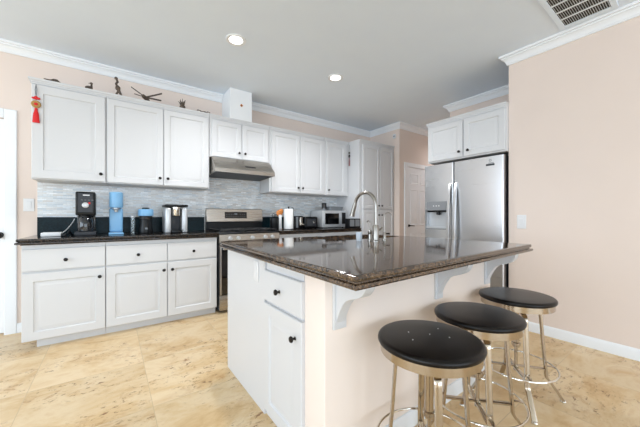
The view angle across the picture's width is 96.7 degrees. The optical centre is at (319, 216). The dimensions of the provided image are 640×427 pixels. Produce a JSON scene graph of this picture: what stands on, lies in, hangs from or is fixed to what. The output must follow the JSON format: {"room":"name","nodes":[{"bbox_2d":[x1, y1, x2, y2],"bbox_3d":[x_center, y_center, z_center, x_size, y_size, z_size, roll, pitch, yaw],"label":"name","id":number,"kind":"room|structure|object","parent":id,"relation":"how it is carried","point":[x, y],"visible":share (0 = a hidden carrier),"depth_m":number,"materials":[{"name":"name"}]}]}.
{"room":"kitchen","nodes":[
{"label":"kitchen","id":0,"kind":"room"},
{"bbox_2d":[0,51,369,322],"bbox_3d":[-2.939,-0.263,2.803,9.568,2.745,0.205,0,0,-36],"label":"wall","id":1,"kind":"structure","parent":0,"point":[15,85],"depth_m":3.17,"materials":[{"name":"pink paint"}]},
{"bbox_2d":[0,119,3,332],"bbox_3d":[-3.290,0.088,2.433,0.799,2.020,0.117,0,0,-36],"label":"door","id":2,"kind":"structure","parent":1,"relation":"in","point":[1,120],"depth_m":2.68,"materials":[{"name":"white paint"}]},
{"bbox_2d":[0,108,16,334],"bbox_3d":[-3.284,0.050,2.425,0.975,2.120,0.018,0,0,-36],"label":"trim","id":3,"kind":"structure","parent":1,"relation":"attached to","point":[10,116],"depth_m":2.68,"materials":[{"name":"white paint"}]},
{"bbox_2d":[17,323,20,332],"bbox_3d":[-2.841,1.065,2.751,0.125,0.090,0.014,0,0,-36],"label":"baseboard","id":4,"kind":"structure","parent":1,"relation":"attached to","point":[18,324],"depth_m":2.72,"materials":[{"name":"white paint"}]},
{"bbox_2d":[23,198,33,210],"bbox_3d":[-2.827,-0.112,2.762,0.076,0.124,0.012,0,0,-36],"label":"light switch","id":5,"kind":"object","parent":1,"relation":"attached to","point":[28,204],"visible":1,"depth_m":2.76,"materials":[{"name":"white plastic"}]},
{"bbox_2d":[28,76,106,185],"bbox_3d":[-2.462,-0.794,2.814,0.555,0.911,0.360,0,0,-36],"label":"upper cabinet","id":6,"kind":"object","parent":1,"relation":"attached to","point":[68,143],"visible":0.97,"depth_m":2.69,"materials":[{"name":"white paint"}]},
{"bbox_2d":[31,86,40,122],"bbox_3d":[-2.549,-1.016,2.553,0.066,0.346,0.020,0,0,-36],"label":"tassel","id":7,"kind":"object","parent":6,"relation":"hanging from","point":[36,104],"visible":1,"depth_m":2.55,"materials":[{"name":"red fabric"}]},
{"bbox_2d":[85,82,92,88],"bbox_3d":[-2.292,-1.293,2.821,0.062,0.085,0.046,0,0,-36],"label":"duck figurine","id":8,"kind":"object","parent":6,"relation":"on","point":[91,83],"visible":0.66,"depth_m":2.82,"materials":[{"name":"brown metal"}]},
{"bbox_2d":[0,38,222,102],"bbox_3d":[-4.019,-1.588,1.856,6.705,0.094,0.067,0,0,-36],"label":"trim","id":9,"kind":"structure","parent":1,"relation":"attached to","point":[6,46],"depth_m":3.06,"materials":[{"name":"white paint"}]},
{"bbox_2d":[106,92,209,190],"bbox_3d":[-1.831,-0.794,3.275,1.003,0.911,0.360,0,0,-36],"label":"upper cabinet","id":10,"kind":"object","parent":1,"relation":"attached to","point":[149,144],"visible":1,"depth_m":3.12,"materials":[{"name":"white paint"}]},
{"bbox_2d":[114,77,121,94],"bbox_3d":[-2.096,-1.350,2.964,0.078,0.199,0.050,0,0,-36],"label":"figurine","id":11,"kind":"object","parent":10,"relation":"on","point":[117,87],"visible":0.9,"depth_m":2.95,"materials":[{"name":"brown metal"}]},
{"bbox_2d":[131,87,161,100],"bbox_3d":[-1.893,-1.315,3.109,0.288,0.130,0.074,0,0,-36],"label":"ornament","id":12,"kind":"object","parent":10,"relation":"on","point":[143,96],"visible":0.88,"depth_m":3.11,"materials":[{"name":"brown metal"}]},
{"bbox_2d":[178,99,185,107],"bbox_3d":[-1.606,-1.306,3.324,0.065,0.112,0.069,0,0,23],"label":"ornament","id":13,"kind":"object","parent":10,"relation":"on","point":[182,103],"visible":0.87,"depth_m":3.30,"materials":[{"name":"brown metal"}]},
{"bbox_2d":[209,114,269,162],"bbox_3d":[-1.103,-0.991,3.808,0.794,0.518,0.360,0,0,-36],"label":"upper cabinet","id":14,"kind":"object","parent":1,"relation":"attached to","point":[231,138],"visible":0.94,"depth_m":3.66,"materials":[{"name":"white paint"}]},
{"bbox_2d":[222,87,251,121],"bbox_3d":[-1.114,-1.442,3.814,0.291,0.384,0.336,0,0,-36],"label":"box","id":15,"kind":"object","parent":14,"relation":"on","point":[236,104],"visible":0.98,"depth_m":3.69,"materials":[{"name":"white paint"}]},
{"bbox_2d":[209,156,274,180],"bbox_3d":[-1.056,-0.622,3.748,0.773,0.218,0.492,0,0,-36],"label":"range hood","id":16,"kind":"object","parent":14,"relation":"attached to","point":[224,168],"visible":0.92,"depth_m":3.60,"materials":[{"name":"silver metal"}]},
{"bbox_2d":[260,126,323,195],"bbox_3d":[-0.398,-0.794,4.324,0.945,0.911,0.360,0,0,-36],"label":"upper cabinet","id":17,"kind":"object","parent":1,"relation":"attached to","point":[296,159],"visible":0.99,"depth_m":4.18,"materials":[{"name":"white paint"}]},
{"bbox_2d":[319,137,348,196],"bbox_3d":[0.189,-0.794,4.754,0.503,0.911,0.360,0,0,-36],"label":"upper cabinet","id":18,"kind":"object","parent":1,"relation":"attached to","point":[335,151],"visible":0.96,"depth_m":4.63,"materials":[{"name":"white paint"}]},
{"bbox_2d":[0,0,636,130],"bbox_3d":[0.991,-1.675,-0.762,11.700,0.080,10.600,0,0,-36],"label":"ceiling","id":19,"kind":"structure","parent":0,"point":[404,61],"depth_m":2.70,"materials":[{"name":"paint"}]},
{"bbox_2d":[226,34,245,45],"bbox_3d":[-0.778,-1.631,2.633,0.180,0.009,0.180,0,0,-36],"label":"recessed light","id":20,"kind":"object","parent":19,"relation":"in","point":[233,39],"visible":1,"depth_m":2.62,"materials":[{"name":"white paint"}]},
{"bbox_2d":[229,36,241,43],"bbox_3d":[-0.778,-1.633,2.633,0.117,0.002,0.117,0,0,-36],"label":"diffuser","id":21,"kind":"object","parent":20,"relation":"attached to","point":[232,39],"depth_m":2.64,"materials":[{"name":"white"}]},
{"bbox_2d":[328,74,342,81],"bbox_3d":[0.182,-1.631,3.350,0.180,0.009,0.180,0,0,-36],"label":"recessed light","id":22,"kind":"object","parent":19,"relation":"in","point":[334,77],"visible":1,"depth_m":3.34,"materials":[{"name":"white paint"}]},
{"bbox_2d":[331,76,339,79],"bbox_3d":[0.182,-1.633,3.350,0.117,0.002,0.117,0,0,-36],"label":"diffuser","id":23,"kind":"object","parent":22,"relation":"attached to","point":[332,77],"depth_m":3.35,"materials":[{"name":"white"}]},
{"bbox_2d":[537,0,618,29],"bbox_3d":[1.931,-1.630,2.140,0.685,0.010,0.352,0,0,-36],"label":"ceiling vent","id":24,"kind":"object","parent":19,"relation":"in","point":[565,13],"visible":1,"depth_m":2.23,"materials":[{"name":"metal"}]},
{"bbox_2d":[0,308,639,426],"bbox_3d":[0.991,1.150,-0.762,11.700,0.080,10.600,0,0,-36],"label":"floor","id":25,"kind":"structure","parent":0,"point":[175,373],"depth_m":1.89,"materials":[{"name":"tile"}]},
{"bbox_2d":[21,242,105,346],"bbox_3d":[-2.378,0.674,2.705,0.550,0.872,0.634,0,0,-36],"label":"base cabinet","id":26,"kind":"object","parent":25,"relation":"on","point":[63,286],"visible":0.94,"depth_m":2.46,"materials":[{"name":"white paint"}]},
{"bbox_2d":[106,237,216,332],"bbox_3d":[-1.746,0.674,3.167,1.013,0.872,0.634,0,0,-36],"label":"base cabinet","id":27,"kind":"object","parent":25,"relation":"on","point":[149,282],"visible":1,"depth_m":2.90,"materials":[{"name":"white paint"}]},
{"bbox_2d":[14,217,217,245],"bbox_3d":[-1.981,0.121,2.996,1.602,0.231,0.634,0,0,-36],"label":"countertop","id":28,"kind":"structure","parent":27,"relation":"on","point":[44,224],"depth_m":2.89,"materials":[{"name":"black stone"}]},
{"bbox_2d":[40,219,74,236],"bbox_3d":[-2.494,0.103,2.703,0.155,0.162,0.342,0,0,-22],"label":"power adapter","id":29,"kind":"object","parent":28,"relation":"on","point":[44,234],"visible":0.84,"depth_m":2.57,"materials":[{"name":"white plastic"}]},
{"bbox_2d":[61,230,73,236],"bbox_3d":[-2.346,0.155,2.655,0.043,0.057,0.194,0,0,-15],"label":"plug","id":30,"kind":"object","parent":28,"relation":"on","point":[69,231],"visible":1,"depth_m":2.58,"materials":[{"name":"black plastic"}]},
{"bbox_2d":[74,191,96,235],"bbox_3d":[-2.287,-0.026,2.783,0.160,0.420,0.228,0,0,-36],"label":"coffee maker","id":31,"kind":"object","parent":28,"relation":"on","point":[85,202],"visible":1,"depth_m":2.71,"materials":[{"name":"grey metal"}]},
{"bbox_2d":[109,192,123,234],"bbox_3d":[-2.094,-0.032,2.922,0.124,0.432,0.210,0,0,-36],"label":"water dispenser","id":32,"kind":"object","parent":28,"relation":"on","point":[115,198],"visible":1,"depth_m":2.90,"materials":[{"name":"blue plastic"}]},
{"bbox_2d":[130,216,134,233],"bbox_3d":[-1.981,0.089,3.011,0.046,0.189,0.046,0,0,-36],"label":"glass canister","id":33,"kind":"object","parent":28,"relation":"on","point":[132,218],"visible":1,"depth_m":3.00,"materials":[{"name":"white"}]},
{"bbox_2d":[138,207,152,233],"bbox_3d":[-1.887,0.043,3.080,0.144,0.281,0.144,0,0,-36],"label":"coffee grinder","id":34,"kind":"object","parent":28,"relation":"on","point":[145,214],"visible":1,"depth_m":3.03,"materials":[{"name":"black plastic"}]},
{"bbox_2d":[162,204,187,232],"bbox_3d":[-1.675,0.025,3.304,0.269,0.317,0.371,0,0,-36],"label":"coffee machine","id":35,"kind":"object","parent":28,"relation":"on","point":[175,217],"visible":1,"depth_m":3.19,"materials":[{"name":"grey metal"}]},
{"bbox_2d":[171,230,181,232],"bbox_3d":[-1.607,0.166,3.179,0.105,0.035,0.088,0,0,-36],"label":"drip tray","id":36,"kind":"object","parent":35,"relation":"on","point":[172,231],"depth_m":3.14,"materials":[{"name":"black plastic"}]},
{"bbox_2d":[205,208,279,311],"bbox_3d":[-0.988,0.502,3.667,0.773,1.215,0.665,0,0,-36],"label":"gas range","id":37,"kind":"object","parent":25,"relation":"on","point":[230,224],"visible":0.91,"depth_m":3.60,"materials":[{"name":"grey metal"}]},
{"bbox_2d":[210,230,278,233],"bbox_3d":[-0.992,0.195,3.673,0.771,0.020,0.500,0,0,-36],"label":"cooktop","id":38,"kind":"object","parent":37,"relation":"in","point":[218,231],"depth_m":3.51,"materials":[{"name":"black glass"}]},
{"bbox_2d":[280,233,323,237],"bbox_3d":[-0.400,0.674,4.153,0.720,0.872,0.634,0,0,-36],"label":"base cabinet","id":39,"kind":"object","parent":25,"relation":"on","point":[308,234],"visible":0.03,"depth_m":3.92,"materials":[{"name":"white paint"}]},
{"bbox_2d":[323,231,358,235],"bbox_3d":[0.184,0.674,4.580,0.721,0.872,0.634,0,0,-36],"label":"base cabinet","id":40,"kind":"object","parent":25,"relation":"on","point":[331,233],"visible":0.03,"depth_m":4.32,"materials":[{"name":"white paint"}]},
{"bbox_2d":[262,217,361,234],"bbox_3d":[-0.109,0.121,4.366,1.454,0.231,0.634,0,0,-36],"label":"countertop","id":41,"kind":"structure","parent":40,"relation":"on","point":[266,220],"depth_m":4.20,"materials":[{"name":"black stone"}]},
{"bbox_2d":[270,213,278,229],"bbox_3d":[-0.632,0.070,3.949,0.124,0.228,0.124,0,0,-36],"label":"utensil canister","id":42,"kind":"object","parent":41,"relation":"on","point":[274,222],"visible":0.84,"depth_m":3.90,"materials":[{"name":"black plastic"}]},
{"bbox_2d":[276,209,282,216],"bbox_3d":[-0.579,0.034,4.107,0.070,0.299,0.101,0,0,21],"label":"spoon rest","id":43,"kind":"object","parent":42,"relation":"in","point":[279,212],"visible":0.67,"depth_m":4.09,"materials":[{"name":"orange wood"}]},
{"bbox_2d":[279,215,281,228],"bbox_3d":[-0.566,0.079,4.037,0.045,0.209,0.015,0,0,-36],"label":"cutting board","id":44,"kind":"object","parent":41,"relation":"on","point":[280,216],"visible":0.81,"depth_m":4.03,"materials":[{"name":"white plastic"}]},
{"bbox_2d":[284,206,293,229],"bbox_3d":[-0.443,0.020,4.050,0.159,0.328,0.150,0,0,-36],"label":"paper towel holder","id":45,"kind":"object","parent":41,"relation":"on","point":[288,213],"visible":1,"depth_m":3.99,"materials":[{"name":"white paper"}]},
{"bbox_2d":[293,216,303,228],"bbox_3d":[-0.338,0.088,4.208,0.155,0.192,0.169,0,0,-36],"label":"can opener","id":46,"kind":"object","parent":41,"relation":"on","point":[298,220],"visible":0.87,"depth_m":4.17,"materials":[{"name":"silver plastic"}]},
{"bbox_2d":[303,217,316,228],"bbox_3d":[-0.172,0.092,4.367,0.240,0.183,0.188,0,0,-36],"label":"toaster","id":47,"kind":"object","parent":41,"relation":"on","point":[309,222],"visible":0.73,"depth_m":4.29,"materials":[{"name":"black plastic"}]},
{"bbox_2d":[311,210,345,227],"bbox_3d":[0.144,0.044,4.692,0.495,0.279,0.317,0,0,-36],"label":"microwave","id":48,"kind":"object","parent":41,"relation":"on","point":[325,218],"visible":0.73,"depth_m":4.54,"materials":[{"name":"silver metal"}]},
{"bbox_2d":[322,203,326,209],"bbox_3d":[0.065,-0.156,4.559,0.081,0.122,0.081,0,0,-36],"label":"tin can","id":49,"kind":"object","parent":48,"relation":"on","point":[324,205],"visible":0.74,"depth_m":4.53,"materials":[{"name":"grey metal"}]},
{"bbox_2d":[327,207,342,210],"bbox_3d":[0.221,-0.128,4.710,0.300,0.064,0.190,0,0,-36],"label":"baking dish","id":50,"kind":"object","parent":48,"relation":"on","point":[328,208],"visible":0.76,"depth_m":4.62,"materials":[{"name":"grey plastic"}]},
{"bbox_2d":[345,218,359,227],"bbox_3d":[0.521,0.108,4.517,0.247,0.152,0.096,0,0,-36],"label":"radio","id":51,"kind":"object","parent":41,"relation":"on","point":[353,222],"visible":0.95,"depth_m":4.47,"materials":[{"name":"black plastic"}]},
{"bbox_2d":[336,139,394,234],"bbox_3d":[0.820,-0.070,5.049,0.848,2.360,0.630,0,0,-36],"label":"pantry cabinet","id":52,"kind":"object","parent":25,"relation":"on","point":[371,168],"visible":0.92,"depth_m":4.77,"materials":[{"name":"white paint"}]},
{"bbox_2d":[228,250,518,426],"bbox_3d":[0.313,0.674,1.999,1.557,0.872,1.374,0,0,-36],"label":"kitchen island","id":53,"kind":"object","parent":25,"relation":"on","point":[306,349],"visible":0.78,"depth_m":1.39,"materials":[{"name":"white paint"}]},
{"bbox_2d":[254,261,258,281],"bbox_3d":[-0.378,0.323,1.683,0.005,0.118,0.066,0,0,-36],"label":"outlet plate","id":54,"kind":"object","parent":53,"relation":"attached to","point":[256,263],"depth_m":1.67,"materials":[{"name":"white plastic"}]},
{"bbox_2d":[219,234,532,290],"bbox_3d":[0.327,0.210,1.974,1.659,0.053,1.529,0,0,-36],"label":"island countertop","id":55,"kind":"structure","parent":53,"relation":"on","point":[340,260],"depth_m":1.39,"materials":[{"name":"brown stone"}]},
{"bbox_2d":[356,232,361,240],"bbox_3d":[0.294,0.151,2.138,0.050,0.066,0.050,0,0,-36],"label":"tumbler","id":56,"kind":"object","parent":55,"relation":"on","point":[358,234],"visible":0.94,"depth_m":2.12,"materials":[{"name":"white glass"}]},
{"bbox_2d":[349,191,382,241],"bbox_3d":[0.333,-0.005,2.162,0.282,0.377,0.080,0,0,41],"label":"kitchen faucet","id":57,"kind":"object","parent":55,"relation":"on","point":[376,229],"visible":1,"depth_m":2.08,"materials":[{"name":"silver metal"}]},
{"bbox_2d":[367,220,372,240],"bbox_3d":[0.375,0.106,2.171,0.044,0.156,0.064,0,0,-36],"label":"soap dispenser","id":58,"kind":"object","parent":55,"relation":"on","point":[370,232],"visible":0.97,"depth_m":2.15,"materials":[{"name":"silver metal"}]},
{"bbox_2d":[382,212,391,240],"bbox_3d":[0.513,0.076,2.195,0.083,0.216,0.046,0,0,-36],"label":"water tap","id":59,"kind":"object","parent":55,"relation":"on","point":[384,232],"visible":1,"depth_m":2.18,"materials":[{"name":"silver metal"}]},
{"bbox_2d":[377,320,486,426],"bbox_3d":[0.438,0.795,1.142,0.424,0.630,0.424,0,0,-37],"label":"bar stool","id":60,"kind":"object","parent":25,"relation":"on","point":[432,350],"visible":1,"depth_m":1.09,"materials":[{"name":"black leather"}]},
{"bbox_2d":[425,154,508,286],"bbox_3d":[1.829,0.237,3.420,0.719,1.745,0.904,0,0,-36],"label":"refrigerator","id":61,"kind":"object","parent":25,"relation":"on","point":[466,199],"visible":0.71,"depth_m":3.14,"materials":[{"name":"grey metal"}]},
{"bbox_2d":[425,302,529,426],"bbox_3d":[0.790,0.795,1.427,0.424,0.629,0.424,0,0,-34],"label":"bar stool","id":62,"kind":"object","parent":25,"relation":"on","point":[487,322],"visible":0.77,"depth_m":1.35,"materials":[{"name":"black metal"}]},
{"bbox_2d":[471,287,566,425],"bbox_3d":[1.214,0.795,1.762,0.424,0.629,0.424,0,0,-30],"label":"bar stool","id":63,"kind":"object","parent":25,"relation":"on","point":[522,302],"visible":0.81,"depth_m":1.67,"materials":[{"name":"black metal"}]},
{"bbox_2d":[370,129,431,235],"bbox_3d":[1.987,-0.263,5.978,2.132,2.745,0.900,0,0,-36],"label":"wall","id":64,"kind":"structure","parent":0,"point":[410,147],"depth_m":5.07,"materials":[{"name":"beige paint"}]},
{"bbox_2d":[252,102,427,136],"bbox_3d":[0.989,-1.588,5.085,4.598,0.094,0.772,0,0,-36],"label":"trim","id":65,"kind":"structure","parent":64,"relation":"attached to","point":[258,107],"depth_m":4.94,"materials":[{"name":"white paint"}]},
{"bbox_2d":[404,162,425,235],"bbox_3d":[1.848,0.070,5.307,0.866,2.079,0.018,0,0,-36],"label":"trim","id":66,"kind":"structure","parent":64,"relation":"attached to","point":[406,164],"depth_m":5.07,"materials":[{"name":"white paint"}]},
{"bbox_2d":[407,167,424,236],"bbox_3d":[1.852,0.104,5.302,0.708,1.988,0.090,0,0,-36],"label":"door","id":67,"kind":"structure","parent":64,"relation":"in","point":[415,177],"depth_m":5.25,"materials":[{"name":"white paint"}]},
{"bbox_2d":[450,94,508,116],"bbox_3d":[3.104,-0.263,4.419,2.170,2.745,1.051,0,0,-36],"label":"wall","id":68,"kind":"structure","parent":0,"point":[504,98],"depth_m":3.84,"materials":[{"name":"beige paint"}]},
{"bbox_2d":[509,16,639,348],"bbox_3d":[5.386,-0.263,0.662,2.926,2.745,7.707,0,0,-36],"label":"wall","id":69,"kind":"structure","parent":0,"point":[574,107],"depth_m":2.46,"materials":[{"name":"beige paint"}]},
{"bbox_2d":[426,101,508,164],"bbox_3d":[1.926,-0.914,3.467,0.854,0.498,0.904,0,0,-36],"label":"upper cabinet","id":70,"kind":"object","parent":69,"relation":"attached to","point":[483,132],"visible":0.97,"depth_m":3.16,"materials":[{"name":"white paint"}]},
{"bbox_2d":[517,215,525,228],"bbox_3d":[1.991,0.052,2.812,0.012,0.135,0.077,0,0,-36],"label":"light switch","id":71,"kind":"object","parent":69,"relation":"attached to","point":[521,219],"visible":1,"depth_m":2.81,"materials":[{"name":"white plastic"}]},
{"bbox_2d":[443,0,639,112],"bbox_3d":[3.865,-1.588,0.692,2.451,0.094,9.287,0,0,-18],"label":"trim","id":72,"kind":"structure","parent":69,"relation":"attached to","point":[627,12],"depth_m":2.57,"materials":[{"name":"white paint"}]},
{"bbox_2d":[528,321,639,360],"bbox_3d":[4.246,1.065,-0.163,0.140,0.090,7.721,0,0,-36],"label":"baseboard","id":73,"kind":"structure","parent":69,"relation":"attached to","point":[632,353],"depth_m":2.41,"materials":[{"name":"white paint"}]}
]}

